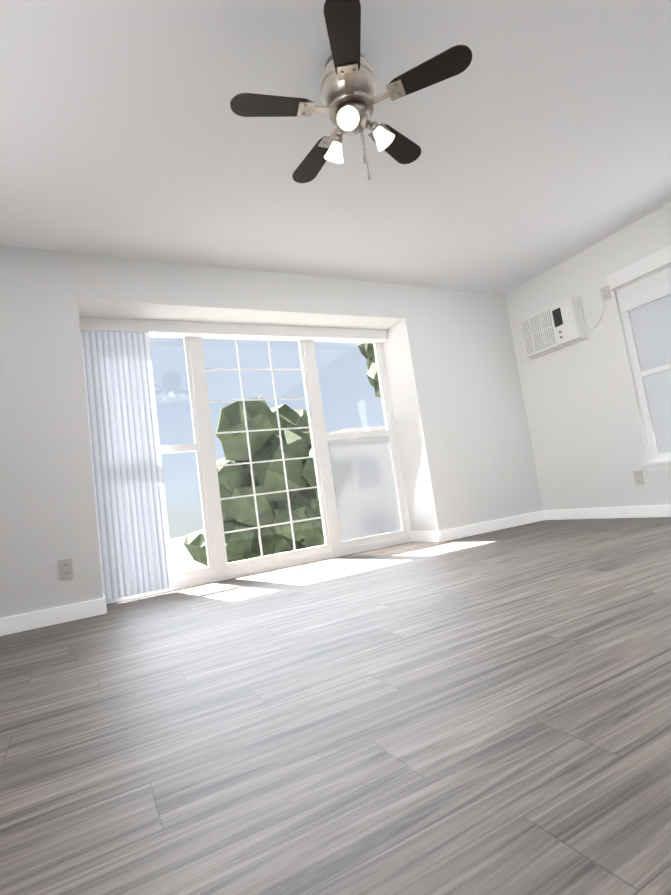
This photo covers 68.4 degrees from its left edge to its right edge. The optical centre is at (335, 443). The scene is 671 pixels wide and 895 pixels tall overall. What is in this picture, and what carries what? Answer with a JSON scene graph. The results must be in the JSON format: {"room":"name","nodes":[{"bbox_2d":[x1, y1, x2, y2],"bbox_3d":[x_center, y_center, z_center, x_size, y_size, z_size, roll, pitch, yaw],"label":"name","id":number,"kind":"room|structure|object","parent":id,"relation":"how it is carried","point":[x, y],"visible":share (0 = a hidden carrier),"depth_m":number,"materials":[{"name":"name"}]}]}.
{"room":"empty living room","nodes":[
{"label":"empty living room","id":0,"kind":"room"},
{"bbox_2d":[0,245,542,617],"bbox_3d":[-0.858,-0.164,3.965,6.750,2.580,0.480,-5,-7,-28],"label":"wall","id":1,"kind":"structure","parent":0,"point":[463,435],"depth_m":3.86,"materials":[{"name":"white paint"}]},
{"bbox_2d":[0,598,104,635],"bbox_3d":[-2.426,1.112,2.640,2.160,0.100,0.014,-5,-7,-28],"label":"baseboard","id":2,"kind":"structure","parent":1,"relation":"attached to","point":[42,618],"depth_m":3.00,"materials":[{"name":"white wood"}]},
{"bbox_2d":[58,558,72,579],"bbox_3d":[-1.685,0.782,3.085,0.075,0.120,0.012,-5,-7,-28],"label":"outlet","id":3,"kind":"object","parent":1,"relation":"attached to","point":[65,568],"visible":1,"depth_m":3.08,"materials":[{"name":"plastic"}]},
{"bbox_2d":[103,593,106,613],"bbox_3d":[-1.569,1.067,3.342,0.014,0.100,0.420,-5,-7,-28],"label":"baseboard","id":4,"kind":"structure","parent":1,"relation":"attached to","point":[105,607],"depth_m":3.16,"materials":[{"name":"white wood"}]},
{"bbox_2d":[106,336,411,603],"bbox_3d":[-0.612,0.020,4.300,2.750,2.100,0.069,-5,-7,-28],"label":"window","id":5,"kind":"structure","parent":1,"relation":"in","point":[360,487],"depth_m":4.46,"materials":[{"name":"white plastic"}]},
{"bbox_2d":[79,317,387,599],"bbox_3d":[-0.572,-0.011,4.219,2.740,2.064,0.090,-5,-7,-28],"label":"vertical blind","id":6,"kind":"object","parent":5,"relation":"attached to","point":[132,519],"visible":0.98,"depth_m":3.69,"materials":[{"name":"fabric"}]},
{"bbox_2d":[410,531,439,541],"bbox_3d":[0.836,0.869,4.630,0.014,0.100,0.420,-5,-7,-28],"label":"baseboard","id":7,"kind":"structure","parent":1,"relation":"attached to","point":[424,536],"depth_m":4.61,"materials":[{"name":"white wood"}]},
{"bbox_2d":[439,510,544,541],"bbox_3d":[1.546,0.785,4.767,1.376,0.100,0.014,-5,-7,-28],"label":"baseboard","id":8,"kind":"structure","parent":1,"relation":"attached to","point":[481,528],"depth_m":4.73,"materials":[{"name":"white wood"}]},
{"bbox_2d":[0,517,670,894],"bbox_3d":[0.251,0.753,1.983,6.300,0.060,4.680,-5,-7,-28],"label":"floor","id":9,"kind":"structure","parent":0,"point":[486,713],"depth_m":1.16,"materials":[{"name":"grey laminate"}]},
{"bbox_2d":[0,0,670,294],"bbox_3d":[0.018,-1.757,2.033,6.300,0.080,4.200,-5,-7,-28],"label":"ceiling","id":10,"kind":"structure","parent":0,"point":[538,132],"depth_m":2.66,"materials":[{"name":"white paint"}]},
{"bbox_2d":[230,0,471,182],"bbox_3d":[0.055,-1.419,2.217,1.014,0.558,0.983,-5,-7,-28],"label":"ceiling fan","id":11,"kind":"object","parent":10,"relation":"hanging from","point":[350,99],"visible":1,"depth_m":2.10,"materials":[{"name":"black wood"}]},
{"bbox_2d":[505,202,670,509],"bbox_3d":[3.113,-0.778,3.358,0.250,2.580,4.400,-5,-7,-28],"label":"wall","id":12,"kind":"structure","parent":0,"point":[589,442],"depth_m":4.54,"materials":[{"name":"white paint"}]},
{"bbox_2d":[519,295,604,358],"bbox_3d":[2.148,-1.137,4.700,0.132,0.410,0.860,-5,-7,-28],"label":"air conditioner","id":13,"kind":"object","parent":12,"relation":"attached to","point":[557,326],"visible":1,"depth_m":4.70,"materials":[{"name":"plastic"}]},
{"bbox_2d":[600,285,610,301],"bbox_3d":[2.383,-1.327,4.359,0.012,0.120,0.075,-5,-7,-28],"label":"outlet plate","id":14,"kind":"object","parent":12,"relation":"attached to","point":[605,293],"visible":1,"depth_m":4.35,"materials":[{"name":"plastic"}]},
{"bbox_2d":[543,504,670,519],"bbox_3d":[3.113,0.410,3.261,0.014,0.100,4.200,-5,-7,-28],"label":"baseboard","id":15,"kind":"structure","parent":12,"relation":"attached to","point":[627,512],"depth_m":4.45,"materials":[{"name":"white wood"}]},
{"bbox_2d":[633,470,644,484],"bbox_3d":[2.590,0.289,4.220,0.012,0.120,0.075,-5,-7,-28],"label":"outlet","id":16,"kind":"object","parent":12,"relation":"attached to","point":[638,478],"visible":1,"depth_m":4.21,"materials":[{"name":"plastic"}]},
{"bbox_2d":[607,245,670,312],"bbox_3d":[2.705,-1.352,3.767,0.060,0.428,1.230,-5,-7,-28],"label":"roller shade","id":17,"kind":"object","parent":12,"relation":"attached to","point":[645,280],"visible":0.88,"depth_m":4.07,"materials":[{"name":"white fabric"}]},
{"bbox_2d":[621,294,670,471],"bbox_3d":[2.822,-0.715,3.715,0.135,1.739,1.250,-5,-7,-28],"label":"window","id":18,"kind":"structure","parent":12,"relation":"in","point":[647,327],"depth_m":4.10,"materials":[{"name":"white plastic"}]},
{"label":"outside","id":19,"kind":"structure","parent":0,"visible":0},
{"bbox_2d":[170,536,206,572],"bbox_3d":[-8.813,7.777,26.674,120.000,0.300,130.000,-5,-7,-28],"label":"ground","id":20,"kind":"structure","parent":19,"point":[187,557],"depth_m":43.14,"materials":[{"name":"white"}]},
{"bbox_2d":[183,396,324,566],"bbox_3d":[-2.016,2.050,15.220,4.985,6.778,4.926,-5,-7,-28],"label":"tree","id":21,"kind":"object","parent":20,"relation":"on","point":[273,537],"depth_m":14.05,"materials":[{"name":"green plant"}]},
{"bbox_2d":[320,426,385,511],"bbox_3d":[8.046,2.156,33.088,24.500,7.500,10.900,-5,-7,-28],"label":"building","id":22,"kind":"structure","parent":20,"relation":"on","point":[346,430],"depth_m":27.50,"materials":[{"name":"white"}]},
{"bbox_2d":[358,343,380,397],"bbox_3d":[3.148,-1.815,16.484,3.917,13.225,4.779,-5,-7,-28],"label":"tree","id":23,"kind":"object","parent":20,"relation":"on","point":[367,356],"depth_m":16.51,"materials":[{"name":"green plant"}]}
]}

